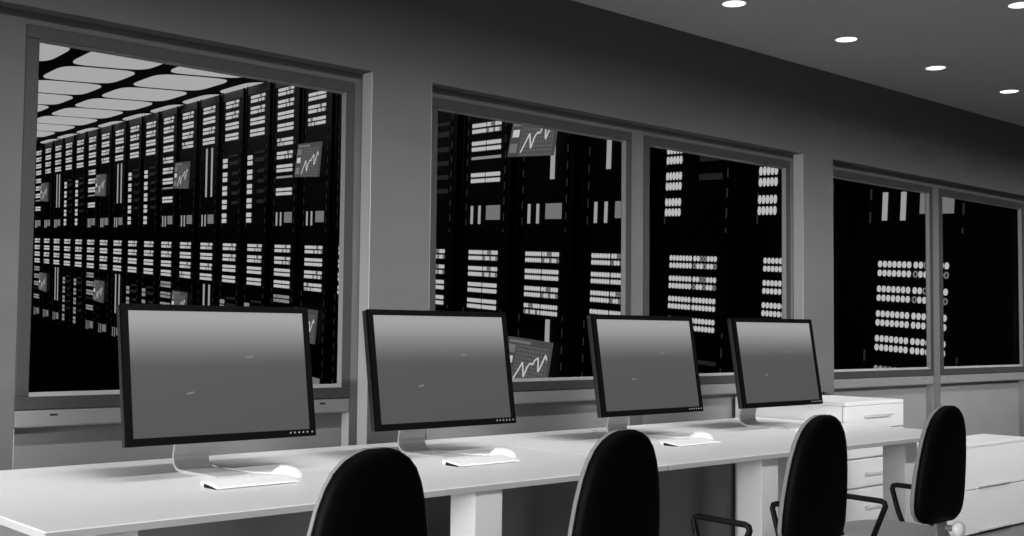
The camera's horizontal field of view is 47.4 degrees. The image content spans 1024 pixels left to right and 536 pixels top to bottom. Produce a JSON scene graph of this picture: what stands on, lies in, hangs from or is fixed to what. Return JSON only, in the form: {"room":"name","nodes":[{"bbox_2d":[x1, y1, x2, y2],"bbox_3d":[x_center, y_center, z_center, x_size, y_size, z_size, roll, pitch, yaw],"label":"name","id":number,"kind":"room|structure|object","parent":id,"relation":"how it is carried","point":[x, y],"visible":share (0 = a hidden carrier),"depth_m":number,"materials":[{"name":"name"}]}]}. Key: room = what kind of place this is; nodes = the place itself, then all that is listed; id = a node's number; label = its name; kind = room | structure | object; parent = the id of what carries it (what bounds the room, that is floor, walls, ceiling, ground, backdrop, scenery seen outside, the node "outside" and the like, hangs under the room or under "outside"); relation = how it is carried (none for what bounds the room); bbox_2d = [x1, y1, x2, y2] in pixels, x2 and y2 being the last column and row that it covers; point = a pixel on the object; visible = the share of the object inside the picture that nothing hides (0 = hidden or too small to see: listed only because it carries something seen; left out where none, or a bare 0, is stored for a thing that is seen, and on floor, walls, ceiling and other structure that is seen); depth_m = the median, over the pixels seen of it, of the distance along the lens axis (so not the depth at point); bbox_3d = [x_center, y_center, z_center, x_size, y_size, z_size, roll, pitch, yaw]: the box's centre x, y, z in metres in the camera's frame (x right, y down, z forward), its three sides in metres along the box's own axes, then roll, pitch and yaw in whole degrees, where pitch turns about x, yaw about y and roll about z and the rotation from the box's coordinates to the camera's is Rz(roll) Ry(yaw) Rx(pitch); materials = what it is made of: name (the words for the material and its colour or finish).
{"room":"control room","nodes":[
{"label":"control room","id":0,"kind":"room"},
{"bbox_2d":[29,319,119,391],"bbox_3d":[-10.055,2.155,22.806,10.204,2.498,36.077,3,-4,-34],"label":"floor","id":1,"kind":"structure","parent":0,"point":[59,361],"depth_m":25.66,"materials":[{"name":"black"}]},
{"bbox_2d":[32,144,43,324],"bbox_3d":[-14.980,-1.063,37.945,1.047,5.873,1.822,3,-4,-34],"label":"rack","id":2,"kind":"object","parent":1,"relation":"on","point":[38,210],"visible":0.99,"depth_m":37.74,"materials":[{"name":"black metal"}]},
{"bbox_2d":[39,141,53,327],"bbox_3d":[-14.271,-1.026,36.848,1.088,5.873,1.906,3,-4,-34],"label":"rack","id":3,"kind":"object","parent":1,"relation":"on","point":[46,193],"visible":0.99,"depth_m":36.59,"materials":[{"name":"black metal"}]},
{"bbox_2d":[50,138,63,330],"bbox_3d":[-13.480,-0.991,35.705,1.047,5.873,1.822,3,-4,-34],"label":"rack","id":4,"kind":"object","parent":1,"relation":"on","point":[58,161],"visible":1,"depth_m":35.52,"materials":[{"name":"black metal"}]},
{"bbox_2d":[61,135,74,334],"bbox_3d":[-12.729,-0.955,34.585,1.047,5.873,1.822,3,-4,-34],"label":"rack","id":5,"kind":"object","parent":1,"relation":"on","point":[69,142],"visible":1,"depth_m":34.38,"materials":[{"name":"black metal"}]},
{"bbox_2d":[72,132,86,337],"bbox_3d":[-11.979,-0.918,33.465,1.047,5.873,1.822,3,-4,-34],"label":"rack","id":6,"kind":"object","parent":1,"relation":"on","point":[80,139],"visible":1,"depth_m":33.28,"materials":[{"name":"black metal"}]},
{"bbox_2d":[83,128,99,341],"bbox_3d":[-11.229,-0.882,32.345,1.047,5.873,1.822,3,-4,-34],"label":"rack","id":7,"kind":"object","parent":1,"relation":"on","point":[93,136],"visible":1,"depth_m":32.17,"materials":[{"name":"black metal"}]},
{"bbox_2d":[93,124,112,345],"bbox_3d":[-10.519,-0.845,31.248,1.088,5.873,1.906,3,-4,-34],"label":"rack","id":8,"kind":"object","parent":1,"relation":"on","point":[103,185],"visible":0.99,"depth_m":30.99,"materials":[{"name":"black metal"}]},
{"bbox_2d":[109,120,127,348],"bbox_3d":[-9.728,-0.810,30.105,1.047,5.873,1.822,3,-4,-34],"label":"rack","id":9,"kind":"object","parent":1,"relation":"on","point":[120,130],"visible":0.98,"depth_m":29.95,"materials":[{"name":"black metal"}]},
{"bbox_2d":[124,116,143,303],"bbox_3d":[-8.978,-0.773,28.984,1.047,5.873,1.822,3,-4,-34],"label":"rack","id":10,"kind":"object","parent":1,"relation":"on","point":[135,126],"visible":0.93,"depth_m":28.75,"materials":[{"name":"black metal"}]},
{"bbox_2d":[140,111,160,303],"bbox_3d":[-8.228,-0.737,27.864,1.047,5.873,1.822,3,-4,-34],"label":"rack","id":11,"kind":"object","parent":1,"relation":"on","point":[152,122],"visible":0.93,"depth_m":27.63,"materials":[{"name":"black metal"}]},
{"bbox_2d":[157,106,179,303],"bbox_3d":[-7.477,-0.701,26.744,1.047,5.873,1.822,3,-4,-34],"label":"rack","id":12,"kind":"object","parent":1,"relation":"on","point":[169,142],"visible":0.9,"depth_m":26.53,"materials":[{"name":"black metal"}]},
{"bbox_2d":[171,101,199,304],"bbox_3d":[-6.768,-0.664,25.648,1.088,5.873,1.906,3,-4,-34],"label":"rack","id":13,"kind":"object","parent":1,"relation":"on","point":[187,168],"visible":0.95,"depth_m":25.36,"materials":[{"name":"black metal"}]},
{"bbox_2d":[195,94,221,305],"bbox_3d":[-5.977,-0.628,24.504,1.047,5.873,1.822,3,-4,-34],"label":"rack","id":14,"kind":"object","parent":1,"relation":"on","point":[210,128],"visible":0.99,"depth_m":24.25,"materials":[{"name":"black metal"}]},
{"bbox_2d":[217,88,246,305],"bbox_3d":[-5.226,-0.592,23.384,1.047,5.873,1.822,3,-4,-34],"label":"rack","id":15,"kind":"object","parent":1,"relation":"on","point":[233,133],"visible":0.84,"depth_m":23.13,"materials":[{"name":"black metal"}]},
{"bbox_2d":[242,82,273,306],"bbox_3d":[-4.476,-0.556,22.264,1.047,5.873,1.822,3,-4,-34],"label":"rack","id":16,"kind":"object","parent":1,"relation":"on","point":[259,104],"visible":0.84,"depth_m":22.00,"materials":[{"name":"black metal"}]},
{"bbox_2d":[268,83,303,306],"bbox_3d":[-3.726,-0.519,21.144,1.047,5.873,1.822,3,-4,-34],"label":"rack","id":17,"kind":"object","parent":1,"relation":"on","point":[287,99],"visible":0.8,"depth_m":20.90,"materials":[{"name":"black metal"}]},
{"bbox_2d":[294,88,336,383],"bbox_3d":[-3.016,-0.482,20.047,1.088,5.873,1.906,3,-4,-34],"label":"rack","id":18,"kind":"object","parent":1,"relation":"on","point":[315,160],"visible":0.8,"depth_m":19.71,"materials":[{"name":"black metal"}]},
{"bbox_2d":[329,94,341,383],"bbox_3d":[-2.225,-0.447,18.904,1.047,5.873,1.822,3,-4,-34],"label":"rack","id":19,"kind":"object","parent":1,"relation":"on","point":[337,178],"visible":0.05,"depth_m":19.14,"materials":[{"name":"black metal"}]},
{"bbox_2d":[435,111,463,310],"bbox_3d":[-0.724,-0.374,16.663,1.047,5.873,1.822,3,-4,-34],"label":"rack","id":20,"kind":"object","parent":1,"relation":"on","point":[450,125],"visible":0.13,"depth_m":16.14,"materials":[{"name":"black metal"}]},
{"bbox_2d":[458,115,518,335],"bbox_3d":[0.026,-0.338,15.543,1.047,5.873,1.822,3,-4,-34],"label":"rack","id":21,"kind":"object","parent":1,"relation":"on","point":[489,177],"visible":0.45,"depth_m":15.30,"materials":[{"name":"black metal"}]},
{"bbox_2d":[507,124,583,378],"bbox_3d":[0.735,-0.301,14.447,1.088,5.873,1.906,3,-4,-34],"label":"rack","id":22,"kind":"object","parent":1,"relation":"on","point":[543,342],"visible":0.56,"depth_m":14.16,"materials":[{"name":"black metal"}]},
{"bbox_2d":[576,136,659,376],"bbox_3d":[1.527,-0.266,13.303,1.047,5.873,1.822,3,-4,-34],"label":"rack","id":23,"kind":"object","parent":1,"relation":"on","point":[600,243],"visible":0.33,"depth_m":13.30,"materials":[{"name":"black metal"}]},
{"bbox_2d":[654,149,750,372],"bbox_3d":[2.277,-0.229,12.183,1.047,5.873,1.822,3,-4,-34],"label":"rack","id":24,"kind":"object","parent":1,"relation":"on","point":[703,219],"visible":0.35,"depth_m":11.89,"materials":[{"name":"black metal"}]},
{"bbox_2d":[745,164,861,369],"bbox_3d":[3.027,-0.193,11.063,1.047,5.873,1.822,3,-4,-34],"label":"rack","id":25,"kind":"object","parent":1,"relation":"on","point":[764,254],"visible":0.17,"depth_m":11.05,"materials":[{"name":"black metal"}]},
{"bbox_2d":[854,183,1018,368],"bbox_3d":[3.777,-0.157,9.943,1.047,5.873,1.822,3,-4,-34],"label":"rack","id":26,"kind":"object","parent":1,"relation":"on","point":[981,312],"visible":0.27,"depth_m":9.55,"materials":[{"name":"black metal"}]},
{"bbox_2d":[36,48,266,145],"bbox_3d":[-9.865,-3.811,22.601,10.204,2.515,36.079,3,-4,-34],"label":"ceiling","id":27,"kind":"structure","parent":0,"point":[66,59],"depth_m":23.59,"materials":[{"name":"black"}]},
{"bbox_2d":[38,105,47,111],"bbox_3d":[-11.927,-3.843,27.872,1.259,0.180,2.288,3,-4,-34],"label":"ceiling panel","id":28,"kind":"object","parent":27,"relation":"attached to","point":[40,107],"visible":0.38,"depth_m":27.53,"materials":[{"name":"grey"}]},
{"bbox_2d":[37,131,54,136],"bbox_3d":[-14.251,-3.959,34.174,1.259,0.180,2.288,3,-4,-34],"label":"ceiling panel","id":29,"kind":"object","parent":27,"relation":"attached to","point":[39,133],"visible":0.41,"depth_m":33.95,"materials":[{"name":"grey plastic"}]},
{"bbox_2d":[40,139,58,142],"bbox_3d":[-13.963,-3.949,36.578,1.259,0.180,2.288,3,-4,-34],"label":"ceiling panel","id":30,"kind":"object","parent":27,"relation":"attached to","point":[49,140],"visible":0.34,"depth_m":36.28,"materials":[{"name":"grey plastic"}]},
{"bbox_2d":[39,43,69,60],"bbox_3d":[-8.299,-3.664,19.622,1.259,0.180,2.288,3,-4,-34],"label":"ceiling panel","id":31,"kind":"object","parent":27,"relation":"attached to","point":[47,51],"visible":0.41,"depth_m":19.48,"materials":[{"name":"grey"}]},
{"bbox_2d":[38,93,72,104],"bbox_3d":[-10.622,-3.780,25.924,1.259,0.180,2.288,3,-4,-34],"label":"ceiling panel","id":32,"kind":"object","parent":27,"relation":"attached to","point":[50,99],"visible":0.5,"depth_m":25.78,"materials":[{"name":"grey"}]},
{"bbox_2d":[37,123,74,131],"bbox_3d":[-12.945,-3.896,32.225,1.259,0.180,2.288,3,-4,-34],"label":"ceiling panel","id":33,"kind":"object","parent":27,"relation":"attached to","point":[40,127],"visible":0.59,"depth_m":32.09,"materials":[{"name":"grey"}]},
{"bbox_2d":[37,116,96,124],"bbox_3d":[-11.640,-3.833,30.276,1.259,0.180,2.288,3,-4,-34],"label":"ceiling panel","id":34,"kind":"object","parent":27,"relation":"attached to","point":[61,120],"visible":0.81,"depth_m":30.15,"materials":[{"name":"grey"}]},
{"bbox_2d":[57,134,76,138],"bbox_3d":[-12.657,-3.886,34.629,1.259,0.180,2.288,3,-4,-34],"label":"ceiling panel","id":35,"kind":"object","parent":27,"relation":"attached to","point":[66,135],"visible":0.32,"depth_m":34.48,"materials":[{"name":"grey"}]},
{"bbox_2d":[38,80,100,94],"bbox_3d":[-9.316,-3.717,23.975,1.259,0.180,2.288,3,-4,-34],"label":"ceiling panel","id":36,"kind":"object","parent":27,"relation":"attached to","point":[44,86],"visible":0.64,"depth_m":23.84,"materials":[{"name":"grey"}]},
{"bbox_2d":[52,108,122,117],"bbox_3d":[-10.334,-3.770,28.327,1.259,0.180,2.288,3,-4,-34],"label":"ceiling panel","id":37,"kind":"object","parent":27,"relation":"attached to","point":[72,112],"visible":0.98,"depth_m":28.23,"materials":[{"name":"grey"}]},
{"bbox_2d":[77,128,97,132],"bbox_3d":[-11.352,-3.823,32.680,1.259,0.180,2.288,3,-4,-34],"label":"ceiling panel","id":38,"kind":"object","parent":27,"relation":"attached to","point":[87,129],"visible":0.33,"depth_m":32.45,"materials":[{"name":"grey"}]},
{"bbox_2d":[43,66,134,82],"bbox_3d":[-8.011,-3.654,22.026,1.259,0.180,2.288,3,-4,-34],"label":"ceiling panel","id":39,"kind":"object","parent":27,"relation":"attached to","point":[68,73],"visible":1,"depth_m":21.93,"materials":[{"name":"grey"}]},
{"bbox_2d":[98,121,123,126],"bbox_3d":[-10.046,-3.760,30.731,1.259,0.180,2.288,3,-4,-34],"label":"ceiling panel","id":40,"kind":"object","parent":27,"relation":"attached to","point":[113,122],"visible":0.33,"depth_m":30.38,"materials":[{"name":"grey"}]},
{"bbox_2d":[75,98,151,109],"bbox_3d":[-9.028,-3.707,26.378,1.259,0.180,2.288,3,-4,-34],"label":"ceiling panel","id":41,"kind":"object","parent":27,"relation":"attached to","point":[98,103],"visible":0.98,"depth_m":26.28,"materials":[{"name":"grey"}]},
{"bbox_2d":[73,52,160,69],"bbox_3d":[-6.705,-3.591,20.077,1.259,0.180,2.288,3,-4,-34],"label":"ceiling panel","id":42,"kind":"object","parent":27,"relation":"attached to","point":[96,59],"visible":0.56,"depth_m":20.31,"materials":[{"name":"grey"}]},
{"bbox_2d":[123,113,149,120],"bbox_3d":[-8.741,-3.696,28.782,1.259,0.180,2.288,3,-4,-34],"label":"ceiling panel","id":43,"kind":"object","parent":27,"relation":"attached to","point":[136,115],"visible":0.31,"depth_m":28.50,"materials":[{"name":"grey"}]},
{"bbox_2d":[102,87,186,100],"bbox_3d":[-7.723,-3.643,24.429,1.259,0.180,2.288,3,-4,-34],"label":"ceiling panel","id":44,"kind":"object","parent":27,"relation":"attached to","point":[144,94],"visible":0.98,"depth_m":24.33,"materials":[{"name":"grey"}]},
{"bbox_2d":[150,105,181,112],"bbox_3d":[-7.435,-3.633,26.833,1.259,0.180,2.288,3,-4,-34],"label":"ceiling panel","id":45,"kind":"object","parent":27,"relation":"attached to","point":[168,106],"visible":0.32,"depth_m":26.59,"materials":[{"name":"grey"}]},
{"bbox_2d":[134,74,226,89],"bbox_3d":[-6.417,-3.580,22.480,1.259,0.180,2.288,3,-4,-34],"label":"ceiling panel","id":46,"kind":"object","parent":27,"relation":"attached to","point":[176,82],"visible":0.98,"depth_m":22.39,"materials":[{"name":"grey"}]},
{"bbox_2d":[183,94,218,103],"bbox_3d":[-6.130,-3.570,24.884,1.259,0.180,2.288,3,-4,-34],"label":"ceiling panel","id":47,"kind":"object","parent":27,"relation":"attached to","point":[199,98],"visible":0.27,"depth_m":24.61,"materials":[{"name":"grey"}]},
{"bbox_2d":[171,67,238,77],"bbox_3d":[-5.112,-3.517,20.532,1.259,0.180,2.288,3,-4,-34],"label":"ceiling panel","id":48,"kind":"object","parent":27,"relation":"attached to","point":[181,70],"visible":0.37,"depth_m":21.09,"materials":[{"name":"grey"}]},
{"bbox_2d":[220,82,262,92],"bbox_3d":[-4.824,-3.507,22.935,1.259,0.180,2.288,3,-4,-34],"label":"ceiling panel","id":49,"kind":"object","parent":27,"relation":"attached to","point":[245,85],"visible":0.3,"depth_m":22.67,"materials":[{"name":"grey"}]},
{"bbox_2d":[0,0,1023,535],"bbox_3d":[-0.211,0.107,4.693,12.000,2.600,0.133,3,-4,-42],"label":"wall","id":50,"kind":"structure","parent":0,"point":[565,60],"depth_m":4.90,"materials":[{"name":"paint"}]},
{"bbox_2d":[14,398,348,427],"bbox_3d":[-1.072,0.482,3.933,1.210,0.054,0.073,3,-4,-42],"label":"trim","id":51,"kind":"structure","parent":50,"relation":"attached to","point":[96,415],"depth_m":3.64,"materials":[{"name":"grey"}]},
{"bbox_2d":[14,24,354,410],"bbox_3d":[-1.050,-0.133,3.948,1.210,1.176,0.031,3,-4,-42],"label":"window","id":52,"kind":"structure","parent":50,"relation":"in","point":[24,399],"depth_m":3.74,"materials":[{"name":"grey"}]},
{"bbox_2d":[429,97,631,390],"bbox_3d":[0.101,-0.066,4.993,1.191,1.176,0.031,3,-4,-42],"label":"window","id":53,"kind":"structure","parent":50,"relation":"in","point":[438,104],"depth_m":5.05,"materials":[{"name":"grey metal"}]},
{"bbox_2d":[513,388,595,403],"bbox_3d":[0.079,0.549,4.978,1.191,0.054,0.073,3,-4,-42],"label":"trim","id":54,"kind":"structure","parent":50,"relation":"attached to","point":[567,395],"depth_m":5.02,"materials":[{"name":"grey"}]},
{"bbox_2d":[643,135,790,383],"bbox_3d":[1.043,-0.011,5.848,1.183,1.176,0.031,3,-4,-42],"label":"window","id":55,"kind":"structure","parent":50,"relation":"in","point":[649,141],"depth_m":5.81,"materials":[{"name":"grey metal"}]},
{"bbox_2d":[700,383,736,394],"bbox_3d":[1.021,0.604,5.833,1.183,0.054,0.073,3,-4,-42],"label":"trim","id":56,"kind":"structure","parent":50,"relation":"attached to","point":[724,388],"depth_m":5.79,"materials":[{"name":"grey"}]},
{"bbox_2d":[833,169,933,378],"bbox_3d":[2.182,0.055,6.882,1.174,1.176,0.031,3,-4,-42],"label":"window","id":57,"kind":"structure","parent":50,"relation":"in","point":[928,370],"depth_m":7.16,"materials":[{"name":"grey metal"}]},
{"bbox_2d":[834,375,932,388],"bbox_3d":[2.160,0.670,6.867,1.174,0.054,0.073,3,-4,-42],"label":"trim","id":58,"kind":"structure","parent":50,"relation":"attached to","point":[908,380],"depth_m":6.83,"materials":[{"name":"grey"}]},
{"bbox_2d":[939,188,1023,374],"bbox_3d":[3.124,0.110,7.737,1.200,1.176,0.031,3,-4,-42],"label":"window","id":59,"kind":"structure","parent":50,"relation":"in","point":[947,370],"depth_m":7.77,"materials":[{"name":"grey metal"}]},
{"bbox_2d":[940,372,1023,383],"bbox_3d":[3.102,0.724,7.723,1.200,0.054,0.073,3,-4,-42],"label":"trim","id":60,"kind":"structure","parent":50,"relation":"attached to","point":[960,378],"depth_m":7.66,"materials":[{"name":"grey"}]},
{"bbox_2d":[572,0,1023,126],"bbox_3d":[2.442,-1.369,1.865,12.200,0.100,7.980,3,-4,-42],"label":"ceiling","id":61,"kind":"structure","parent":0,"point":[980,43],"depth_m":5.66,"materials":[{"name":"paint"}]},
{"bbox_2d":[721,0,746,7],"bbox_3d":[0.974,-1.159,5.113,0.114,0.004,0.114,3,-4,-42],"label":"recessed light","id":62,"kind":"object","parent":61,"relation":"in","point":[730,3],"visible":1,"depth_m":5.10,"materials":[{"name":"white"}]},
{"bbox_2d":[834,36,857,42],"bbox_3d":[1.640,-1.120,5.718,0.114,0.004,0.114,3,-4,-42],"label":"recessed light","id":63,"kind":"object","parent":61,"relation":"in","point":[847,38],"visible":1,"depth_m":5.71,"materials":[{"name":"white"}]},
{"bbox_2d":[925,65,946,70],"bbox_3d":[2.294,-1.082,6.311,0.114,0.004,0.114,3,-4,-42],"label":"recessed light","id":64,"kind":"object","parent":61,"relation":"in","point":[937,67],"visible":1,"depth_m":6.30,"materials":[{"name":"white"}]},
{"bbox_2d":[999,89,1019,93],"bbox_3d":[2.944,-1.044,6.902,0.114,0.004,0.114,3,-4,-42],"label":"recessed light","id":65,"kind":"object","parent":61,"relation":"in","point":[1008,91],"visible":1,"depth_m":6.89,"materials":[{"name":"white plastic"}]},
{"bbox_2d":[1007,1,1023,8],"bbox_3d":[2.223,-1.148,5.091,0.114,0.004,0.114,3,-4,-42],"label":"recessed light","id":66,"kind":"object","parent":61,"relation":"in","point":[1016,5],"visible":1,"depth_m":5.09,"materials":[{"name":"white"}]},
{"bbox_2d":[969,522,1023,535],"bbox_3d":[2.416,1.327,1.722,12.200,0.100,7.980,3,-4,-42],"label":"floor","id":67,"kind":"structure","parent":0,"point":[1018,529],"depth_m":6.86,"materials":[{"name":"plastic"}]},
{"bbox_2d":[0,439,667,535],"bbox_3d":[-0.603,0.967,3.409,1.948,0.740,1.100,3,-4,-42],"label":"desk","id":68,"kind":"object","parent":67,"relation":"on","point":[127,498],"visible":0.8,"depth_m":3.14,"materials":[{"name":"white laminate"}]},
{"bbox_2d":[116,303,315,478],"bbox_3d":[-0.853,0.350,3.363,0.592,0.482,0.262,3,-4,-42],"label":"monitor","id":69,"kind":"object","parent":68,"relation":"on","point":[191,377],"visible":1,"depth_m":3.32,"materials":[{"name":"black"}]},
{"bbox_2d":[200,474,298,489],"bbox_3d":[-0.699,0.572,3.119,0.248,0.016,0.088,3,-4,-42],"label":"keyboard","id":70,"kind":"object","parent":68,"relation":"on","point":[225,483],"visible":1,"depth_m":3.10,"materials":[{"name":"white plastic"}]},
{"bbox_2d":[212,464,301,478],"bbox_3d":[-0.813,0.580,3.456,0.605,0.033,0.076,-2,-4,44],"label":"mouse","id":71,"kind":"object","parent":68,"relation":"on","point":[291,471],"visible":0.89,"depth_m":3.26,"materials":[{"name":"white plastic"}]},
{"bbox_2d":[362,309,515,458],"bbox_3d":[-0.250,0.385,3.911,0.592,0.482,0.262,3,-4,-42],"label":"monitor","id":72,"kind":"object","parent":68,"relation":"on","point":[426,369],"visible":0.99,"depth_m":3.87,"materials":[{"name":"black"}]},
{"bbox_2d":[394,444,515,458],"bbox_3d":[-0.210,0.615,4.004,0.605,0.033,0.076,-2,-4,44],"label":"mouse","id":73,"kind":"object","parent":68,"relation":"on","point":[497,451],"visible":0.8,"depth_m":3.81,"materials":[{"name":"white plastic"}]},
{"bbox_2d":[442,455,519,466],"bbox_3d":[-0.096,0.607,3.667,0.248,0.016,0.088,3,-4,-42],"label":"keyboard","id":74,"kind":"object","parent":68,"relation":"on","point":[492,459],"visible":1,"depth_m":3.64,"materials":[{"name":"white plastic"}]},
{"bbox_2d":[307,447,427,535],"bbox_3d":[-0.434,0.823,2.437,0.539,0.927,0.544,3,-4,-42],"label":"office chair","id":75,"kind":"object","parent":67,"relation":"on","point":[376,491],"visible":1,"depth_m":2.25,"materials":[{"name":"black fabric"}]},
{"bbox_2d":[307,447,386,535],"bbox_3d":[-0.287,0.544,2.292,0.295,0.382,0.058,3,-4,-42],"label":"chair backrest","id":76,"kind":"object","parent":75,"relation":"on","point":[327,519],"depth_m":2.20,"materials":[{"name":"black fabric"}]},
{"bbox_2d":[568,429,659,535],"bbox_3d":[0.097,0.854,2.920,0.539,0.927,0.544,3,-4,-42],"label":"office chair","id":77,"kind":"object","parent":67,"relation":"on","point":[617,493],"visible":1,"depth_m":2.72,"materials":[{"name":"black fabric"}]},
{"bbox_2d":[568,429,630,535],"bbox_3d":[0.245,0.575,2.774,0.295,0.382,0.058,3,-4,-42],"label":"cushion","id":78,"kind":"object","parent":77,"relation":"on","point":[596,510],"depth_m":2.69,"materials":[{"name":"black fabric"}]},
{"bbox_2d":[449,417,921,535],"bbox_3d":[0.848,1.051,4.727,1.966,0.740,1.100,3,-4,-42],"label":"desk","id":79,"kind":"object","parent":67,"relation":"on","point":[756,451],"visible":0.5,"depth_m":4.49,"materials":[{"name":"white laminate"}]},
{"bbox_2d":[587,314,703,440],"bbox_3d":[0.515,0.429,4.605,0.592,0.482,0.262,3,-4,-42],"label":"monitor","id":80,"kind":"object","parent":79,"relation":"on","point":[642,365],"visible":0.94,"depth_m":4.56,"materials":[{"name":"black plastic"}]},
{"bbox_2d":[593,430,713,439],"bbox_3d":[0.555,0.659,4.698,0.605,0.033,0.076,-2,-4,44],"label":"mouse","id":81,"kind":"object","parent":79,"relation":"on","point":[694,434],"visible":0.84,"depth_m":4.51,"materials":[{"name":"white plastic"}]},
{"bbox_2d":[660,437,720,446],"bbox_3d":[0.669,0.651,4.361,0.248,0.016,0.088,3,-4,-42],"label":"keyboard","id":82,"kind":"object","parent":79,"relation":"on","point":[700,440],"visible":1,"depth_m":4.34,"materials":[{"name":"white plastic"}]},
{"bbox_2d":[720,420,800,426],"bbox_3d":[1.197,0.697,5.281,0.605,0.033,0.076,-2,-4,44],"label":"mouse","id":83,"kind":"object","parent":79,"relation":"on","point":[720,420],"visible":0.05,"depth_m":5.43,"materials":[{"name":"white plastic"}]},
{"bbox_2d":[727,318,822,429],"bbox_3d":[1.157,0.466,5.188,0.592,0.482,0.262,3,-4,-42],"label":"monitor","id":84,"kind":"object","parent":79,"relation":"on","point":[775,364],"visible":1,"depth_m":5.14,"materials":[{"name":"black plastic"}]},
{"bbox_2d":[691,414,847,535],"bbox_3d":[0.717,0.890,3.482,0.539,0.927,0.544,3,-4,-42],"label":"office chair","id":85,"kind":"object","parent":67,"relation":"on","point":[813,499],"visible":1,"depth_m":3.28,"materials":[{"name":"black fabric"}]},
{"bbox_2d":[777,414,825,535],"bbox_3d":[0.864,0.611,3.337,0.295,0.382,0.058,3,-4,-42],"label":"cushion","id":86,"kind":"object","parent":85,"relation":"on","point":[802,507],"depth_m":3.25,"materials":[{"name":"black fabric"}]},
{"bbox_2d":[735,395,902,535],"bbox_3d":[1.546,1.069,5.829,0.524,0.836,0.659,3,-4,-42],"label":"base cabinet","id":87,"kind":"object","parent":67,"relation":"on","point":[865,465],"visible":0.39,"depth_m":5.59,"materials":[{"name":"white wood"}]},
{"bbox_2d":[841,405,965,535],"bbox_3d":[1.252,0.921,3.969,0.539,0.927,0.544,3,-4,-42],"label":"office chair","id":88,"kind":"object","parent":67,"relation":"on","point":[937,487],"visible":0.94,"depth_m":3.78,"materials":[{"name":"black fabric"}]},
{"bbox_2d":[910,405,949,523],"bbox_3d":[1.399,0.642,3.823,0.295,0.382,0.058,3,-4,-42],"label":"cushion","id":89,"kind":"object","parent":88,"relation":"on","point":[930,488],"depth_m":3.74,"materials":[{"name":"black fabric"}]},
{"bbox_2d":[917,442,957,535],"bbox_3d":[2.103,1.258,6.404,0.898,0.529,0.293,3,-4,-42],"label":"base cabinet","id":90,"kind":"object","parent":67,"relation":"on","point":[951,522],"visible":0.02,"depth_m":6.54,"materials":[{"name":"white"}]},
{"bbox_2d":[958,434,1023,535],"bbox_3d":[2.768,1.296,7.008,0.898,0.529,0.293,3,-4,-42],"label":"base cabinet","id":91,"kind":"object","parent":67,"relation":"on","point":[994,480],"visible":0.66,"depth_m":6.91,"materials":[{"name":"white wood"}]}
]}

